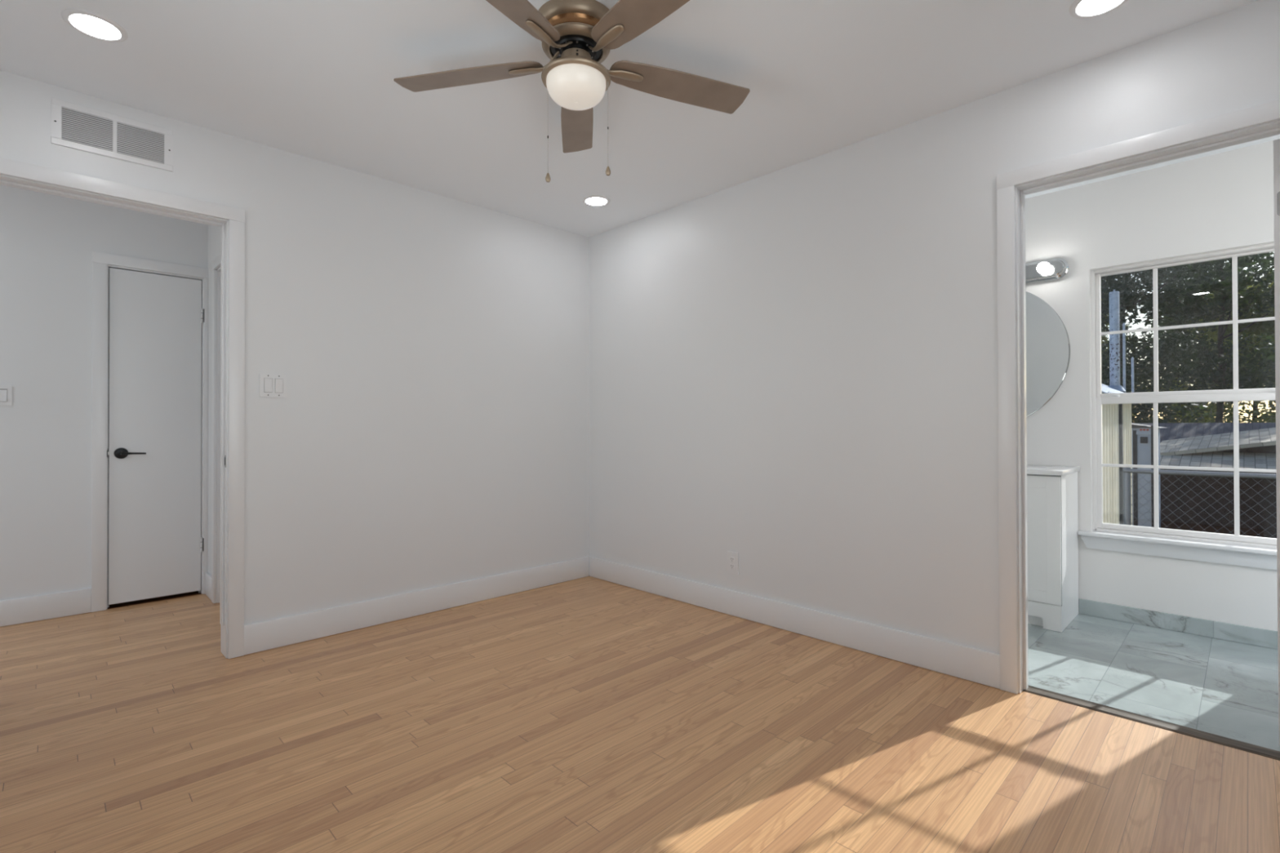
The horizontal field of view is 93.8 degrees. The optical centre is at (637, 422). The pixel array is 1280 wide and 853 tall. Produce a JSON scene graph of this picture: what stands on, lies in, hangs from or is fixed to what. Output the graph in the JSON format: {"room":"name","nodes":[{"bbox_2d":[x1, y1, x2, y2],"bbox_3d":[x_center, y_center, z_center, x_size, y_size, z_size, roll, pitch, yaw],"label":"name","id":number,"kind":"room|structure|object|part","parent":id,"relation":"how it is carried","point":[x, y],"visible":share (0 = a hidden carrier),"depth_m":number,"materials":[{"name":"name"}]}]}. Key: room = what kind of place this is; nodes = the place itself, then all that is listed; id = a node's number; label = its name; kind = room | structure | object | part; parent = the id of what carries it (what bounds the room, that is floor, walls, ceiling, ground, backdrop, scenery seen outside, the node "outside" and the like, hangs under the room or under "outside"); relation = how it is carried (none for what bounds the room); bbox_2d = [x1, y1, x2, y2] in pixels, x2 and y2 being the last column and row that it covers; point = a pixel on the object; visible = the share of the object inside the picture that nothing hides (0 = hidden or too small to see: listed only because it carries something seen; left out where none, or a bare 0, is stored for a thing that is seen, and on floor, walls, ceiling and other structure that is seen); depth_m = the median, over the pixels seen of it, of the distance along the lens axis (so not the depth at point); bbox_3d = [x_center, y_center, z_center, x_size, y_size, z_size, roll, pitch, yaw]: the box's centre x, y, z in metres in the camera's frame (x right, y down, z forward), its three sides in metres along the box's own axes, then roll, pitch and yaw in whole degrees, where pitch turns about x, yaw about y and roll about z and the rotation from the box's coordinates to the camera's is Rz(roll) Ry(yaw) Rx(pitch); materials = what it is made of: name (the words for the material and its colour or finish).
{"room":"empty bedroom","nodes":[
{"label":"empty bedroom","id":0,"kind":"room"},
{"bbox_2d":[0,184,208,600],"bbox_3d":[-3.838,-0.119,2.941,3.085,2.440,0.120,0,-1,-44],"label":"wall","id":1,"kind":"structure","parent":0,"point":[48,242],"depth_m":3.38,"materials":[{"name":"white paint"}]},
{"bbox_2d":[0,384,12,405],"bbox_3d":[-3.436,-0.149,3.243,0.070,0.114,0.012,0,-1,-44],"label":"light switch","id":2,"kind":"object","parent":1,"relation":"attached to","point":[6,390],"visible":1,"depth_m":3.25,"materials":[{"name":"white plastic"}]},
{"bbox_2d":[0,588,91,626],"bbox_3d":[-4.033,1.029,2.645,2.399,0.138,0.016,0,-1,-44],"label":"baseboard","id":3,"kind":"structure","parent":1,"relation":"attached to","point":[46,606],"depth_m":3.34,"materials":[{"name":"white wood"}]},
{"bbox_2d":[91,251,208,612],"bbox_3d":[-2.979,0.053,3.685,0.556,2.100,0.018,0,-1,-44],"label":"trim","id":4,"kind":"structure","parent":1,"relation":"attached to","point":[100,261],"depth_m":3.52,"materials":[{"name":"white wood"}]},
{"bbox_2d":[106,267,204,604],"bbox_3d":[-2.961,0.080,3.699,0.466,2.000,0.096,0,-1,-44],"label":"door","id":5,"kind":"structure","parent":1,"relation":"in","point":[155,321],"depth_m":3.70,"materials":[{"name":"white paint"}]},
{"bbox_3d":[-3.030,0.184,3.599,0.122,0.021,0.052,0,-1,-44],"label":"lever","id":6,"kind":"part","parent":5,"relation":"part of","materials":[{"name":"black metal"}]},
{"bbox_2d":[207,224,221,575],"bbox_3d":[-2.296,-0.119,3.472,0.120,2.440,1.280,0,-1,-44],"label":"wall","id":7,"kind":"structure","parent":0,"point":[214,232],"depth_m":3.82,"materials":[{"name":"white paint"}]},
{"bbox_2d":[204,572,211,599],"bbox_3d":[-2.694,1.033,3.776,0.016,0.138,0.235,0,-1,-44],"label":"baseboard","id":8,"kind":"structure","parent":7,"relation":"attached to","point":[207,576],"depth_m":3.78,"materials":[{"name":"white wood"}]},
{"bbox_2d":[211,253,220,603],"bbox_3d":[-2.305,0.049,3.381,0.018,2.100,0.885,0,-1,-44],"label":"trim","id":9,"kind":"structure","parent":7,"relation":"attached to","point":[216,261],"depth_m":3.66,"materials":[{"name":"white wood"}]},
{"bbox_2d":[0,70,589,625],"bbox_3d":[-2.174,-0.125,2.611,5.000,2.440,0.120,0,-1,-44],"label":"wall","id":10,"kind":"structure","parent":0,"point":[431,428],"depth_m":3.30,"materials":[{"name":"white paint"}]},
{"bbox_2d":[51,97,173,171],"bbox_3d":[-2.191,-1.201,2.515,0.385,0.182,0.008,0,-1,-44],"label":"air vent","id":11,"kind":"object","parent":10,"relation":"in","point":[73,126],"visible":1,"depth_m":2.50,"materials":[{"name":"white plastic"}]},
{"bbox_3d":[-2.252,-1.202,2.455,0.154,0.130,0.005,0,-1,-44],"label":"louvre panel","id":12,"kind":"part","parent":11,"relation":"part of","materials":[{"name":"white plastic"}]},
{"bbox_3d":[-2.131,-1.202,2.574,0.157,0.130,0.005,0,-1,-44],"label":"louvre panel","id":13,"kind":"part","parent":11,"relation":"part of","materials":[{"name":"white plastic"}]},
{"bbox_2d":[0,157,244,658],"bbox_3d":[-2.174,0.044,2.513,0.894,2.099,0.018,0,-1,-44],"label":"trim","id":14,"kind":"structure","parent":10,"relation":"attached to","point":[235,216],"depth_m":2.79,"materials":[{"name":"white wood"}]},
{"bbox_2d":[259,373,287,397],"bbox_3d":[-1.770,-0.180,2.915,0.117,0.111,0.012,0,-1,-44],"label":"light switch","id":15,"kind":"object","parent":10,"relation":"attached to","point":[270,384],"visible":1,"depth_m":2.91,"materials":[{"name":"white plastic"}]},
{"bbox_2d":[244,556,589,655],"bbox_3d":[-1.102,1.028,3.557,2.106,0.138,0.016,0,-1,-44],"label":"baseboard","id":16,"kind":"structure","parent":10,"relation":"attached to","point":[262,636],"depth_m":3.33,"materials":[{"name":"white wood"}]},
{"bbox_2d":[0,576,1279,852],"bbox_3d":[-1.347,1.117,1.787,5.035,0.061,6.400,0,-1,-44],"label":"floor","id":17,"kind":"structure","parent":0,"point":[588,714],"depth_m":2.00,"materials":[{"name":"brown wood"}]},
{"bbox_2d":[0,0,1279,237],"bbox_3d":[-0.654,-1.401,2.208,6.600,0.100,6.800,0,-1,-44],"label":"ceiling","id":18,"kind":"structure","parent":0,"point":[313,79],"depth_m":2.32,"materials":[{"name":"white paint"}]},
{"bbox_2d":[61,8,128,41],"bbox_3d":[-1.841,-1.346,2.036,0.169,0.007,0.169,0,-1,-44],"label":"recessed light","id":19,"kind":"object","parent":18,"relation":"in","point":[91,24],"visible":1,"depth_m":2.03,"materials":[{"name":"white plastic"}]},
{"bbox_2d":[393,0,750,182],"bbox_3d":[-0.185,-1.085,1.999,1.287,0.538,1.247,0,-1,-44],"label":"ceiling fan","id":20,"kind":"object","parent":18,"relation":"hanging from","point":[577,36],"visible":1,"depth_m":2.00,"materials":[{"name":"brown wood"}]},
{"bbox_3d":[-0.591,-1.227,2.120,0.543,0.006,0.134,0,12,13],"label":"fan blade","id":21,"kind":"part","parent":20,"relation":"part of","materials":[{"name":"brown wood"}]},
{"bbox_3d":[-0.408,-1.230,1.695,0.134,0.006,0.543,14,7,30],"label":"fan blade","id":22,"kind":"part","parent":20,"relation":"part of","materials":[{"name":"brown wood"}]},
{"bbox_3d":[-0.303,-1.005,2.032,0.002,0.315,0.002,0,-1,-44],"label":"pull chain","id":23,"kind":"part","parent":20,"relation":"part of","materials":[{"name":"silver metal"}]},
{"bbox_3d":[-0.207,-1.264,2.034,0.174,0.050,0.174,0,-1,-44],"label":"motor","id":24,"kind":"part","parent":20,"relation":"part of","materials":[{"name":"black metal"}]},
{"bbox_3d":[-0.207,-1.122,2.033,0.202,0.074,0.202,0,-1,-44],"label":"lamp shade","id":25,"kind":"part","parent":20,"relation":"part of","materials":[{"name":"white glass"}]},
{"bbox_3d":[-0.243,-1.226,2.426,0.134,0.006,0.543,-12,1,-5],"label":"fan blade","id":26,"kind":"part","parent":20,"relation":"part of","materials":[{"name":"brown wood"}]},
{"bbox_3d":[-0.099,-1.016,2.033,0.002,0.293,0.002,0,-1,-44],"label":"pull chain","id":27,"kind":"part","parent":20,"relation":"part of","materials":[{"name":"silver metal"}]},
{"bbox_3d":[0.053,-1.231,1.738,0.134,0.006,0.543,16,-11,-40],"label":"fan blade","id":28,"kind":"part","parent":20,"relation":"part of","materials":[{"name":"brown wood"}]},
{"bbox_3d":[0.154,-1.228,2.190,0.543,0.006,0.134,0,-13,-23],"label":"fan blade","id":29,"kind":"part","parent":20,"relation":"part of","materials":[{"name":"brown wood"}]},
{"bbox_2d":[582,195,610,206],"bbox_3d":[-0.248,-1.339,3.623,0.169,0.007,0.169,0,-1,-44],"label":"recessed light","id":30,"kind":"object","parent":18,"relation":"in","point":[592,200],"visible":1,"depth_m":3.61,"materials":[{"name":"white plastic"}]},
{"bbox_2d":[1068,0,1127,18],"bbox_3d":[1.491,-1.355,1.925,0.169,0.007,0.169,0,-1,-44],"label":"recessed light","id":31,"kind":"object","parent":18,"relation":"in","point":[1082,9],"visible":1,"depth_m":1.95,"materials":[{"name":"white plastic"}]},
{"bbox_2d":[588,0,1279,653],"bbox_3d":[1.159,-0.131,2.867,0.120,2.440,4.420,0,-1,-44],"label":"wall","id":32,"kind":"structure","parent":0,"point":[793,372],"depth_m":2.90,"materials":[{"name":"white paint"}]},
{"bbox_2d":[726,551,738,574],"bbox_3d":[0.541,0.797,3.402,0.008,0.122,0.079,0,-1,-44],"label":"wall outlet","id":33,"kind":"object","parent":32,"relation":"attached to","point":[732,558],"visible":1,"depth_m":3.40,"materials":[{"name":"white plastic"}]},
{"bbox_2d":[729,556,734,562],"bbox_3d":[0.539,0.777,3.401,0.002,0.029,0.033,0,-1,-44],"label":"receptacle","id":34,"kind":"object","parent":33,"relation":"attached to","point":[731,558],"depth_m":3.40,"materials":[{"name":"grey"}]},
{"bbox_2d":[729,564,734,568],"bbox_3d":[0.539,0.816,3.400,0.002,0.029,0.033,0,-1,-44],"label":"receptacle","id":35,"kind":"object","parent":33,"relation":"attached to","point":[731,566],"depth_m":3.40,"materials":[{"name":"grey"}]},
{"bbox_2d":[588,556,999,688],"bbox_3d":[0.565,1.023,3.372,0.016,0.138,2.612,0,-1,-44],"label":"baseboard","id":36,"kind":"structure","parent":32,"relation":"attached to","point":[966,663],"depth_m":3.00,"materials":[{"name":"white wood"}]},
{"bbox_2d":[996,99,1279,693],"bbox_3d":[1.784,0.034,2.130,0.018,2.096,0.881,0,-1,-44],"label":"trim","id":37,"kind":"structure","parent":32,"relation":"attached to","point":[1006,182],"depth_m":2.40,"materials":[{"name":"white wood"}]},
{"bbox_2d":[1023,685,1279,760],"bbox_3d":[1.844,1.095,2.180,0.071,0.036,0.739,0,-1,-44],"label":"threshold","id":38,"kind":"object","parent":32,"relation":"attached to","point":[1268,753],"depth_m":2.14,"materials":[{"name":"silver wood"}]},
{"bbox_2d":[1273,138,1279,746],"bbox_3d":[2.405,0.067,2.203,0.737,2.006,0.036,0,0,-40],"label":"door","id":39,"kind":"structure","parent":32,"relation":"in","point":[1276,142],"depth_m":1.98,"materials":[{"name":"white paint"}]},
{"bbox_2d":[1022,613,1279,751],"bbox_3d":[2.296,1.115,2.836,1.492,0.061,3.600,0,-1,-44],"label":"floor","id":40,"kind":"structure","parent":0,"point":[1228,689],"depth_m":2.58,"materials":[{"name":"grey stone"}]},
{"bbox_2d":[1026,464,1079,632],"bbox_3d":[2.028,0.671,3.578,0.459,0.836,0.936,0,-1,-44],"label":"bathroom vanity","id":41,"kind":"object","parent":40,"relation":"on","point":[1052,508],"visible":0.35,"depth_m":3.17,"materials":[{"name":"white paint"}]},
{"bbox_3d":[2.039,0.617,3.270,0.018,0.668,0.454,0,-1,-44],"label":"cabinet door","id":42,"kind":"part","parent":41,"relation":"part of","materials":[{"name":"white paint"}]},
{"bbox_3d":[1.881,1.022,3.431,0.018,0.134,0.914,0,-1,-44],"label":"rail","id":43,"kind":"part","parent":41,"relation":"part of","materials":[{"name":"white paint"}]},
{"bbox_2d":[1025,140,1277,631],"bbox_3d":[2.749,-0.132,3.291,0.176,2.440,3.600,0,-1,-44],"label":"wall","id":44,"kind":"structure","parent":0,"point":[1220,202],"depth_m":3.22,"materials":[{"name":"white paint"}]},
{"bbox_2d":[1025,257,1068,284],"bbox_3d":[2.129,-0.893,3.732,0.127,0.124,0.904,0,-1,-44],"label":"vanity light","id":45,"kind":"object","parent":44,"relation":"attached to","point":[1054,268],"visible":0.34,"depth_m":3.48,"materials":[{"name":"silver metal"}]},
{"bbox_2d":[1036,262,1050,273],"bbox_3d":[2.349,-0.895,3.465,0.065,0.066,0.065,0,0,38],"label":"bulb","id":46,"kind":"object","parent":45,"relation":"attached to","point":[1042,267],"depth_m":3.45,"materials":[{"name":"white glass"}]},
{"bbox_2d":[1026,291,1070,417],"bbox_3d":[2.181,-0.410,3.761,0.010,0.880,0.880,0,-1,-44],"label":"round mirror","id":47,"kind":"object","parent":44,"relation":"attached to","point":[1047,341],"visible":0.3,"depth_m":3.54,"materials":[{"name":"white mirror"}]},
{"bbox_2d":[1077,243,1276,555],"bbox_3d":[2.884,-0.119,3.105,0.182,1.500,0.961,0,-1,-44],"label":"window","id":48,"kind":"structure","parent":44,"relation":"attached to","point":[1235,395],"depth_m":3.21,"materials":[{"name":"white plastic"}]},
{"bbox_3d":[2.933,-0.495,3.156,0.030,0.720,0.828,0,-1,-44],"label":"sash","id":49,"kind":"part","parent":48,"relation":"part of","materials":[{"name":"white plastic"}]},
{"bbox_3d":[2.907,0.226,3.124,0.030,0.741,0.828,0,-1,-44],"label":"sash","id":50,"kind":"part","parent":48,"relation":"part of","materials":[{"name":"white plastic"}]},
{"bbox_2d":[1079,598,1277,649],"bbox_3d":[3.201,1.039,2.714,0.010,0.084,1.958,0,-1,-44],"label":"baseboard","id":51,"kind":"structure","parent":44,"relation":"attached to","point":[1206,628],"depth_m":3.10,"materials":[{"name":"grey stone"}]},
{"label":"outside","id":52,"kind":"structure","parent":0,"visible":0},
{"bbox_3d":[20.408,1.907,21.135,50.000,0.548,45.000,0,-1,-44],"label":"ground","id":53,"kind":"structure","parent":52,"visible":0},
{"bbox_2d":[1101,383,1132,525],"bbox_3d":[4.806,0.357,7.973,3.480,3.020,2.784,0,-1,-44],"label":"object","id":54,"kind":"object","parent":53,"relation":"on","point":[1116,418],"visible":0.12,"depth_m":7.09,"materials":[{"name":"beige metal"}]},
{"bbox_2d":[1107,289,1125,391],"bbox_3d":[6.264,-1.076,7.863,0.230,1.340,0.230,0,-1,-44],"label":"flue pipe","id":55,"kind":"object","parent":54,"relation":"on","point":[1114,339],"visible":0.89,"depth_m":7.82,"materials":[{"name":"metal"}]},
{"bbox_2d":[1122,322,1125,392],"bbox_3d":[6.396,-0.841,7.870,0.034,0.940,0.036,0,-1,-44],"label":"mast","id":56,"kind":"object","parent":54,"relation":"on","point":[1123,324],"visible":0.83,"depth_m":7.86,"materials":[{"name":"metal"}]},
{"bbox_2d":[1131,356,1133,392],"bbox_3d":[6.584,-0.606,7.963,0.034,0.530,0.036,0,-1,-44],"label":"mast","id":57,"kind":"object","parent":54,"relation":"on","point":[1132,357],"visible":0.83,"depth_m":7.95,"materials":[{"name":"metal"}]},
{"bbox_2d":[1101,275,1151,422],"bbox_3d":[27.136,-4.010,38.034,8.546,13.112,6.844,0,0,14],"label":"tree","id":58,"kind":"object","parent":53,"relation":"on","point":[1104,337],"visible":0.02,"depth_m":36.39,"materials":[{"name":"green plant"}]},
{"bbox_2d":[1131,422,1164,528],"bbox_3d":[8.286,0.954,10.106,1.360,1.890,0.920,0,-1,-44],"label":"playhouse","id":59,"kind":"object","parent":53,"relation":"on","point":[1142,435],"visible":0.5,"depth_m":9.49},
{"bbox_3d":[8.016,0.970,9.471,0.035,1.850,0.270,0,-1,-44],"label":"dark trim","id":60,"kind":"part","parent":59,"relation":"part of","materials":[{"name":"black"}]},
{"bbox_2d":[1100,264,1217,422],"bbox_3d":[19.396,-4.381,24.401,5.819,13.717,6.668,0,0,26],"label":"tree","id":61,"kind":"object","parent":53,"relation":"on","point":[1126,283],"visible":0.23,"depth_m":22.88,"materials":[{"name":"green plant"}]},
{"bbox_2d":[1123,466,1276,538],"bbox_3d":[5.050,1.050,3.897,0.062,1.408,2.950,0,-1,-44],"label":"fence","id":62,"kind":"object","parent":53,"relation":"on","point":[1127,513],"visible":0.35,"depth_m":4.69,"materials":[{"name":"silver metal"}]},
{"bbox_3d":[4.040,1.059,4.937,0.050,1.408,0.050,0,-1,-44],"label":"post","id":63,"kind":"part","parent":62,"relation":"part of","materials":[{"name":"silver metal"}]},
{"bbox_3d":[5.032,0.386,3.899,0.034,0.034,2.920,0,-1,-44],"label":"rail","id":64,"kind":"part","parent":62,"relation":"part of","materials":[{"name":"silver metal"}]},
{"bbox_2d":[1125,252,1275,422],"bbox_3d":[27.008,-5.900,27.767,6.798,16.766,7.290,0,0,22],"label":"tree","id":65,"kind":"object","parent":53,"relation":"on","point":[1223,290],"visible":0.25,"depth_m":27.07,"materials":[{"name":"green plant"}]},
{"bbox_2d":[1131,252,1272,422],"bbox_3d":[38.162,-6.876,40.893,10.694,18.825,9.533,0,0,-21],"label":"tree","id":66,"kind":"object","parent":53,"relation":"on","point":[1164,413],"visible":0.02,"depth_m":39.63,"materials":[{"name":"green plant"}]},
{"bbox_2d":[1133,422,1275,442],"bbox_3d":[16.094,1.125,17.825,6.400,2.230,6.700,0,-1,-44],"label":"house","id":67,"kind":"structure","parent":53,"relation":"on","point":[1171,431],"depth_m":17.05,"materials":[{"name":"grey"}]},
{"bbox_2d":[1159,271,1275,422],"bbox_3d":[33.361,-2.364,32.308,7.197,11.088,7.480,0,0,10],"label":"tree","id":68,"kind":"object","parent":53,"relation":"on","point":[1268,327],"visible":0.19,"depth_m":31.55,"materials":[{"name":"green plant"}]},
{"bbox_2d":[1160,427,1276,538],"bbox_3d":[12.361,0.835,10.767,3.226,2.484,4.662,0,-1,-44],"label":"outbuilding","id":69,"kind":"structure","parent":53,"relation":"on","point":[1257,447],"depth_m":10.96,"materials":[{"name":"beige"}]},
{"bbox_2d":[1255,251,1275,335],"bbox_3d":[24.185,-3.709,19.238,5.855,12.281,6.250,0,-1,-44],"label":"tree","id":70,"kind":"object","parent":53,"relation":"on","point":[1268,261],"visible":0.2,"depth_m":21.63,"materials":[{"name":"green plant"}]}
]}

